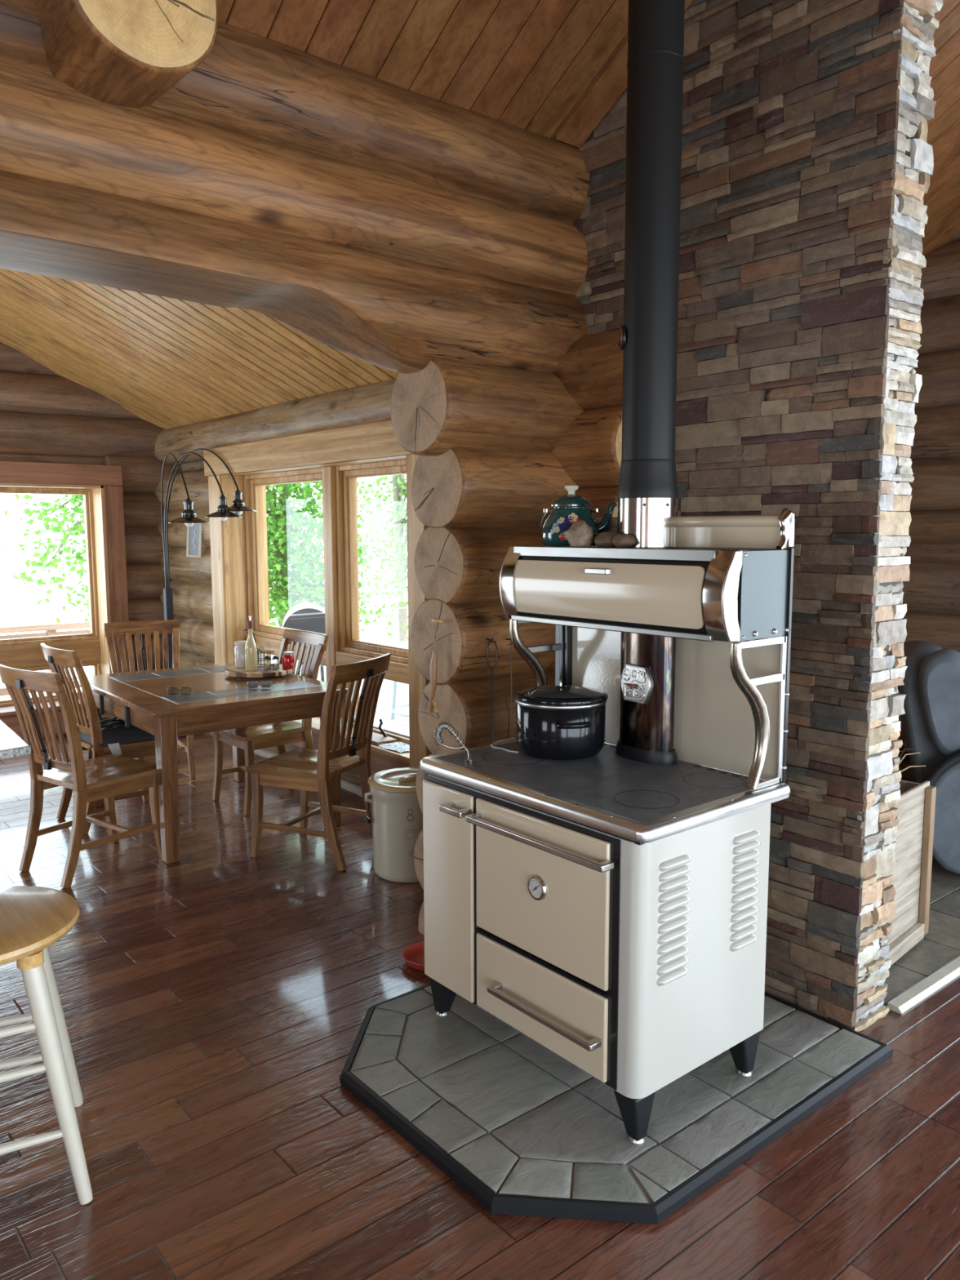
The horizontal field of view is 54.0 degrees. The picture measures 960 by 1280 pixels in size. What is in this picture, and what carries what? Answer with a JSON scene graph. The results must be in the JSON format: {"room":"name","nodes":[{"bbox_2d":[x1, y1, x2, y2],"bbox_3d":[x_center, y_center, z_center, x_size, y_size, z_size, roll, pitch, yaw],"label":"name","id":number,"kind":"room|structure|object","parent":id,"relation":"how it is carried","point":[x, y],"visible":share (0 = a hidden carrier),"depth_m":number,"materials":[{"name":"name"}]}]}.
{"room":"log cabin kitchen","nodes":[
{"label":"log cabin kitchen","id":0,"kind":"room"},
{"bbox_2d":[0,719,31,759],"bbox_3d":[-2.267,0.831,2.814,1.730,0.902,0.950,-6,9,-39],"label":"countertop","id":1,"kind":"structure","parent":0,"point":[11,745],"depth_m":3.08,"materials":[{"name":"stone"}]},
{"bbox_2d":[0,342,182,739],"bbox_3d":[-4.328,-1.581,6.481,4.950,5.155,0.357,-6,9,-39],"label":"wall","id":2,"kind":"structure","parent":0,"point":[46,416],"depth_m":7.42,"materials":[{"name":"brown wood"}]},
{"bbox_2d":[0,460,130,738],"bbox_3d":[-3.865,-0.260,6.965,2.395,2.105,0.400,-6,9,-39],"label":"window","id":3,"kind":"structure","parent":2,"relation":"in","point":[100,486],"depth_m":7.47,"materials":[{"name":"red wood"}]},
{"bbox_2d":[0,268,399,429],"bbox_3d":[-2.913,-2.391,4.495,4.950,2.294,5.061,-6,9,-39],"label":"ceiling","id":4,"kind":"structure","parent":0,"point":[171,362],"depth_m":5.86,"materials":[{"name":"brown wood"}]},
{"bbox_2d":[154,378,431,797],"bbox_3d":[-1.116,-0.253,6.188,0.440,2.742,5.150,-6,9,-39],"label":"wall","id":5,"kind":"structure","parent":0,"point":[191,585],"depth_m":7.14,"materials":[{"name":"brown wood"}]},
{"bbox_2d":[203,419,430,773],"bbox_3d":[-1.004,-0.288,6.029,0.370,1.985,2.710,-6,9,-39],"label":"window","id":6,"kind":"structure","parent":5,"relation":"attached to","point":[336,458],"depth_m":5.91,"materials":[{"name":"brown wood"}]},
{"bbox_2d":[340,717,348,730],"bbox_3d":[-0.883,0.529,5.917,0.094,0.051,0.144,-6,9,-39],"label":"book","id":7,"kind":"object","parent":6,"relation":"on","point":[340,717],"visible":0.02,"depth_m":5.87,"materials":[{"name":"paper"}]},
{"bbox_2d":[351,732,396,745],"bbox_3d":[-0.628,0.583,5.600,0.135,0.018,0.280,-6,9,-39],"label":"book","id":8,"kind":"object","parent":6,"relation":"on","point":[377,739],"visible":0.6,"depth_m":5.53,"materials":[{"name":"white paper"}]},
{"bbox_2d":[378,719,392,737],"bbox_3d":[-0.576,0.526,5.598,0.078,0.132,0.120,-6,9,-39],"label":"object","id":9,"kind":"structure","parent":6,"relation":"attached to","point":[381,730],"depth_m":5.60,"materials":[{"name":"metal"}]},
{"bbox_2d":[377,741,409,753],"bbox_3d":[-0.453,0.612,5.398,0.188,0.006,0.255,-6,9,-39],"label":"folded paper","id":10,"kind":"object","parent":6,"relation":"on","point":[400,747],"visible":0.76,"depth_m":5.40,"materials":[{"name":"white paper"}]},
{"bbox_2d":[0,0,589,934],"bbox_3d":[-1.755,-1.380,2.056,6.502,5.731,0.431,-6,9,-39],"label":"wall","id":11,"kind":"structure","parent":0,"point":[435,243],"depth_m":3.07,"materials":[{"name":"brown wood"}]},
{"bbox_2d":[37,0,217,107],"bbox_3d":[-1.026,-1.602,2.538,0.378,0.373,0.719,-6,9,-39],"label":"log beam","id":12,"kind":"structure","parent":11,"relation":"attached to","point":[153,37],"depth_m":2.31,"materials":[{"name":"brown wood"}]},
{"bbox_2d":[427,618,443,713],"bbox_3d":[-0.161,0.096,3.478,0.052,0.352,0.057,-6,9,-39],"label":"handle","id":13,"kind":"object","parent":11,"relation":"hanging from","point":[434,656],"visible":1,"depth_m":3.46,"materials":[{"name":"brown wood"}]},
{"bbox_2d":[485,638,497,743],"bbox_3d":[0.041,0.191,3.483,0.048,0.404,0.056,-2,7,-15],"label":"fork","id":14,"kind":"object","parent":11,"relation":"hanging from","point":[491,640],"visible":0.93,"depth_m":3.46,"materials":[{"name":"metal"}]},
{"bbox_2d":[505,638,512,740],"bbox_3d":[0.106,0.191,3.547,0.016,0.409,0.052,-6,9,-39],"label":"skewer","id":15,"kind":"object","parent":11,"relation":"hanging from","point":[505,638],"visible":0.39,"depth_m":3.53,"materials":[{"name":"metal"}]},
{"bbox_2d":[0,733,959,1279],"bbox_3d":[-0.515,1.374,2.537,8.800,0.120,11.700,-6,9,-39],"label":"floor","id":16,"kind":"structure","parent":0,"point":[215,1001],"depth_m":2.58,"materials":[{"name":"brown wood"}]},
{"bbox_2d":[0,885,93,1204],"bbox_3d":[-1.240,1.012,2.338,0.486,0.652,0.504,-4,8,-27],"label":"bar stool","id":17,"kind":"object","parent":16,"relation":"on","point":[33,919],"visible":1,"depth_m":2.25,"materials":[{"name":"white wood"}]},
{"bbox_2d":[0,663,161,888],"bbox_3d":[-1.878,0.595,4.474,0.480,0.990,0.595,5,8,35],"label":"dining chair","id":18,"kind":"object","parent":16,"relation":"on","point":[105,777],"visible":0.99,"depth_m":4.35,"materials":[{"name":"brown wood"}]},
{"bbox_2d":[40,642,155,834],"bbox_3d":[-2.050,0.507,5.217,0.595,0.990,0.480,-6,9,-42],"label":"dining chair","id":19,"kind":"object","parent":16,"relation":"on","point":[57,659],"visible":0.41,"depth_m":4.99,"materials":[{"name":"brown wood"}]},
{"bbox_2d":[78,716,154,759],"bbox_3d":[-2.012,0.553,5.232,0.463,0.214,0.446,-6,9,-42],"label":"seat cushion","id":20,"kind":"object","parent":19,"relation":"on","point":[114,731],"visible":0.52,"depth_m":5.09,"materials":[{"name":"black fabric"}]},
{"bbox_2d":[103,619,195,778],"bbox_3d":[-2.162,0.393,6.190,0.480,0.990,0.595,-4,8,-27],"label":"dining chair","id":21,"kind":"object","parent":16,"relation":"on","point":[118,629],"visible":0.34,"depth_m":6.34,"materials":[{"name":"brown wood"}]},
{"bbox_2d":[160,448,257,737],"bbox_3d":[-1.931,-0.267,6.650,0.647,2.180,1.908,-3,7,-24],"label":"arc floor lamp","id":22,"kind":"object","parent":16,"relation":"on","point":[188,517],"visible":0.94,"depth_m":6.51,"materials":[{"name":"black metal"}]},
{"bbox_2d":[71,662,347,863],"bbox_3d":[-1.518,0.611,5.269,1.060,0.760,1.350,-5,9,-38],"label":"dining table","id":23,"kind":"object","parent":16,"relation":"on","point":[221,701],"visible":0.66,"depth_m":4.80,"materials":[{"name":"brown wood"}]},
{"bbox_2d":[166,687,198,694],"bbox_3d":[-1.529,0.254,4.866,0.136,0.041,0.139,0,7,2],"label":"eyeglasses","id":24,"kind":"object","parent":23,"relation":"on","point":[167,689],"visible":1,"depth_m":4.80,"materials":[{"name":"metal"}]},
{"bbox_2d":[224,663,294,678],"bbox_3d":[-1.281,0.182,5.482,0.392,0.037,0.392,-6,9,-39],"label":"lazy susan","id":25,"kind":"object","parent":23,"relation":"on","point":[261,672],"visible":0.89,"depth_m":5.36,"materials":[{"name":"brown wood"}]},
{"bbox_2d":[234,640,246,667],"bbox_3d":[-1.387,0.083,5.513,0.094,0.151,0.094,-6,9,-39],"label":"glass canister","id":26,"kind":"object","parent":25,"relation":"on","point":[239,649],"visible":0.61,"depth_m":5.47,"materials":[{"name":"white glass"}]},
{"bbox_2d":[244,615,257,671],"bbox_3d":[-1.307,0.017,5.375,0.068,0.313,0.068,-6,9,-39],"label":"oil bottle","id":27,"kind":"object","parent":25,"relation":"on","point":[251,648],"visible":1,"depth_m":5.36,"materials":[{"name":"yellow glass"}]},
{"bbox_2d":[244,628,274,667],"bbox_3d":[-1.302,0.042,5.527,0.167,0.227,0.083,-6,9,-39],"label":"caddy","id":28,"kind":"object","parent":25,"relation":"on","point":[260,650],"visible":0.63,"depth_m":5.54,"materials":[{"name":"black metal"}]},
{"bbox_2d":[257,649,274,667],"bbox_3d":[-1.280,0.110,5.552,0.113,0.085,0.083,-6,9,-39],"label":"wire basket","id":29,"kind":"object","parent":28,"relation":"on","point":[261,651],"depth_m":5.54,"materials":[{"name":"black metal"}]},
{"bbox_2d":[263,655,271,668],"bbox_3d":[-1.229,0.128,5.460,0.046,0.074,0.046,-6,9,-39],"label":"salt shaker","id":30,"kind":"object","parent":25,"relation":"on","point":[267,665],"visible":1,"depth_m":5.45,"materials":[{"name":"clear glass"}]},
{"bbox_2d":[271,655,279,668],"bbox_3d":[-1.183,0.128,5.459,0.046,0.074,0.046,-6,9,-39],"label":"salt shaker","id":31,"kind":"object","parent":25,"relation":"on","point":[275,665],"visible":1,"depth_m":5.45,"materials":[{"name":"clear glass"}]},
{"bbox_2d":[282,651,294,668],"bbox_3d":[-1.111,0.116,5.465,0.068,0.095,0.068,-6,9,-39],"label":"jar","id":32,"kind":"object","parent":25,"relation":"on","point":[288,661],"visible":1,"depth_m":5.44,"materials":[{"name":"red glass"}]},
{"bbox_2d":[246,680,273,688],"bbox_3d":[-1.176,0.228,5.071,0.136,0.041,0.139,-1,7,-4],"label":"eyeglasses","id":33,"kind":"object","parent":23,"relation":"on","point":[251,684],"visible":1,"depth_m":5.00,"materials":[{"name":"metal"}]},
{"bbox_2d":[212,628,328,816],"bbox_3d":[-1.239,0.463,5.576,0.595,0.990,0.480,-6,9,-40],"label":"dining chair","id":34,"kind":"object","parent":16,"relation":"on","point":[250,739],"visible":0.55,"depth_m":5.51,"materials":[{"name":"brown wood"}]},
{"bbox_2d":[245,653,391,871],"bbox_3d":[-0.782,0.571,4.648,0.595,0.990,0.480,3,7,25],"label":"dining chair","id":35,"kind":"object","parent":16,"relation":"on","point":[305,770],"visible":0.95,"depth_m":4.54,"materials":[{"name":"brown wood"}]},
{"bbox_2d":[364,767,422,883],"bbox_3d":[-0.329,0.860,4.419,0.400,0.455,0.392,-6,9,-39],"label":"stoneware crock","id":36,"kind":"object","parent":16,"relation":"on","point":[397,814],"visible":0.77,"depth_m":4.27,"materials":[{"name":"ceramic"}]},
{"bbox_2d":[401,941,424,970],"bbox_3d":[-0.190,1.179,3.502,0.202,0.035,0.202,-6,9,-39],"label":"dish","id":37,"kind":"object","parent":16,"relation":"on","point":[413,955],"visible":0.4,"depth_m":3.53,"materials":[{"name":"ceramic"}]},
{"bbox_2d":[339,983,893,1224],"bbox_3d":[0.338,1.248,2.911,1.373,0.035,1.230,-6,9,-39],"label":"hearth pad","id":38,"kind":"object","parent":16,"relation":"on","point":[522,1129],"visible":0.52,"depth_m":2.57,"materials":[{"name":"tile"}]},
{"bbox_2d":[419,508,795,1144],"bbox_3d":[0.325,0.429,2.803,0.694,1.619,0.936,-6,9,-39],"label":"cookstove","id":39,"kind":"object","parent":38,"relation":"on","point":[608,908],"visible":0.95,"depth_m":2.60,"materials":[{"name":"beige metal"}]},
{"bbox_2d":[433,722,471,762],"bbox_3d":[-0.081,0.319,3.005,0.039,0.094,0.236,-4,8,-29],"label":"lid lifter","id":40,"kind":"object","parent":39,"relation":"on","point":[446,726],"visible":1,"depth_m":3.03,"materials":[{"name":"silver metal"}]},
{"bbox_2d":[489,678,608,759],"bbox_3d":[0.227,0.238,3.037,0.284,0.243,0.414,-6,9,-39],"label":"pot","id":41,"kind":"object","parent":39,"relation":"on","point":[561,722],"visible":1,"depth_m":2.90,"materials":[{"name":"black metal"}]},
{"bbox_2d":[539,484,617,546],"bbox_3d":[0.300,-0.400,3.021,0.194,0.193,0.214,-6,9,-39],"label":"teapot","id":42,"kind":"object","parent":39,"relation":"on","point":[568,508],"visible":0.84,"depth_m":2.98,"materials":[{"name":"teal ceramic"}]},
{"bbox_2d":[541,503,599,546],"bbox_3d":[0.294,-0.370,3.032,0.194,0.132,0.194,-6,9,-39],"label":"pot","id":43,"kind":"object","parent":42,"relation":"attached to","point":[560,519],"depth_m":2.97,"materials":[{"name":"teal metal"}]},
{"bbox_2d":[565,520,593,546],"bbox_3d":[0.308,-0.325,2.879,0.077,0.080,0.089,-6,9,-39],"label":"rock","id":44,"kind":"object","parent":39,"relation":"on","point":[580,534],"visible":1,"depth_m":2.85,"materials":[{"name":"beige stone"}]},
{"bbox_2d":[419,739,790,842],"bbox_3d":[0.343,0.405,2.816,0.645,0.042,0.936,-6,9,-39],"label":"cooktop","id":45,"kind":"object","parent":39,"relation":"in","point":[615,794],"depth_m":2.63,"materials":[{"name":"black metal"}]},
{"bbox_2d":[594,531,617,546],"bbox_3d":[0.384,-0.301,2.820,0.074,0.046,0.104,-6,9,-39],"label":"rock","id":46,"kind":"object","parent":39,"relation":"on","point":[604,539],"visible":0.75,"depth_m":2.80,"materials":[{"name":"brown stone"}]},
{"bbox_2d":[611,533,635,547],"bbox_3d":[0.421,-0.292,2.761,0.062,0.041,0.068,-2,7,-15],"label":"rock","id":47,"kind":"object","parent":39,"relation":"on","point":[620,540],"visible":1,"depth_m":2.74,"materials":[{"name":"brown stone"}]},
{"bbox_2d":[519,546,765,634],"bbox_3d":[0.463,-0.160,2.852,0.285,0.235,0.860,-6,9,-39],"label":"shelf","id":48,"kind":"object","parent":39,"relation":"attached to","point":[678,589],"depth_m":2.64,"materials":[{"name":"beige metal"}]},
{"bbox_2d":[617,0,684,546],"bbox_3d":[0.499,-1.234,2.724,0.181,1.920,0.181,-6,9,-39],"label":"pipe","id":49,"kind":"object","parent":39,"relation":"on","point":[647,495],"visible":0.99,"depth_m":2.69,"materials":[{"name":"black metal"}]},
{"bbox_2d":[617,325,626,350],"bbox_3d":[0.416,-0.886,2.764,0.014,0.069,0.060,0,7,-1],"label":"magnet","id":50,"kind":"object","parent":49,"relation":"attached to","point":[622,331],"visible":1,"depth_m":2.75,"materials":[{"name":"metal"}]},
{"bbox_2d":[883,856,959,1014],"bbox_3d":[1.892,1.084,4.318,2.307,0.023,1.235,-6,9,-39],"label":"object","id":51,"kind":"structure","parent":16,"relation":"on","point":[933,962],"depth_m":3.50,"materials":[{"name":"tile"}]},
{"bbox_2d":[885,779,936,965],"bbox_3d":[1.436,0.846,3.611,0.417,0.603,0.460,6,9,44],"label":"wooden crate","id":52,"kind":"object","parent":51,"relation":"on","point":[913,848],"visible":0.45,"depth_m":3.55,"materials":[{"name":"brown wood"}]},
{"bbox_2d":[898,747,925,772],"bbox_3d":[1.481,0.652,3.408,0.352,0.499,0.118,-6,9,-39],"label":"bundle","id":53,"kind":"object","parent":52,"relation":"in","point":[900,757],"visible":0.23,"depth_m":3.42,"materials":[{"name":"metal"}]},
{"bbox_2d":[897,640,959,874],"bbox_3d":[2.452,0.532,4.502,0.868,1.036,0.837,2,7,20],"label":"recliner","id":54,"kind":"object","parent":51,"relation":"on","point":[931,721],"visible":0.73,"depth_m":4.24,"materials":[{"name":"leather"}]},
{"bbox_2d":[539,328,622,684],"bbox_3d":[0.455,-0.018,3.779,0.355,2.348,0.684,-6,9,-39],"label":"wall","id":55,"kind":"structure","parent":0,"point":[589,451],"depth_m":3.51,"materials":[{"name":"brown wood"}]},
{"bbox_2d":[217,0,959,256],"bbox_3d":[1.183,-2.382,0.087,8.700,2.147,6.850,-6,9,-39],"label":"ceiling","id":56,"kind":"structure","parent":0,"point":[526,64],"depth_m":3.08,"materials":[{"name":"brown wood"}]},
{"bbox_2d":[573,0,942,1031],"bbox_3d":[0.837,-0.784,3.319,0.247,3.975,1.341,-6,9,-39],"label":"stone wall","id":57,"kind":"structure","parent":0,"point":[807,158],"depth_m":2.96,"materials":[{"name":"brown stone"}]},
{"bbox_2d":[555,0,693,147],"bbox_3d":[0.856,-2.288,2.833,0.130,1.015,1.660,-6,9,-39],"label":"trim","id":58,"kind":"structure","parent":57,"relation":"attached to","point":[611,83],"depth_m":3.39,"materials":[{"name":"brown wood"}]},
{"bbox_2d":[897,227,959,782],"bbox_3d":[4.019,-1.503,3.554,0.357,5.469,5.800,-6,9,-39],"label":"wall","id":59,"kind":"structure","parent":0,"point":[931,594],"depth_m":5.21,"materials":[{"name":"brown wood"}]},
{"label":"outside","id":60,"kind":"structure","parent":0,"visible":0},
{"bbox_2d":[294,667,408,733],"bbox_3d":[-2.216,1.022,7.608,12.035,0.040,8.100,-6,9,-39],"label":"deck","id":61,"kind":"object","parent":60,"point":[401,723],"depth_m":10.15,"materials":[{"name":"white wood"}]},
{"bbox_2d":[0,621,89,696],"bbox_3d":[-6.537,0.418,9.066,7.300,0.840,0.140,-6,9,-39],"label":"deck railing","id":62,"kind":"object","parent":61,"relation":"on","point":[51,629],"visible":0.12,"depth_m":10.38,"materials":[{"name":"wood"}]},
{"bbox_2d":[282,600,325,681],"bbox_3d":[-1.808,0.134,9.996,0.658,1.168,1.254,-1,7,-6],"label":"grill","id":63,"kind":"object","parent":61,"relation":"on","point":[307,616],"visible":0.26,"depth_m":9.69,"materials":[{"name":"grey metal"}]},
{"bbox_2d":[383,640,408,719],"bbox_3d":[-0.512,0.427,9.306,1.020,0.737,1.020,-6,9,-39],"label":"patio table","id":64,"kind":"object","parent":61,"relation":"on","point":[405,643],"visible":0.16,"depth_m":9.35,"materials":[{"name":"metal"}]},
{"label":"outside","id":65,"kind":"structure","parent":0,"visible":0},
{"bbox_2d":[4,493,88,622],"bbox_3d":[-4.885,-0.633,11.472,1.623,3.608,1.525,-2,7,-15],"label":"leafy tree","id":66,"kind":"object","parent":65,"point":[75,499],"visible":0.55,"depth_m":11.25,"materials":[{"name":"green plant"}]},
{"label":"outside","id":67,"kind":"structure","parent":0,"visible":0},
{"bbox_2d":[265,476,408,641],"bbox_3d":[-2.841,-1.747,13.809,3.936,5.253,3.234,-4,8,-31],"label":"leafy tree","id":68,"kind":"object","parent":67,"point":[283,553],"visible":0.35,"depth_m":13.62,"materials":[{"name":"green plant"}]},
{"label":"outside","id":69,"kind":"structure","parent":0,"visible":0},
{"bbox_2d":[357,474,408,641],"bbox_3d":[-1.086,-2.404,17.140,3.728,5.770,4.134,3,8,28],"label":"leafy tree","id":70,"kind":"object","parent":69,"point":[399,522],"visible":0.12,"depth_m":17.08,"materials":[{"name":"green plant"}]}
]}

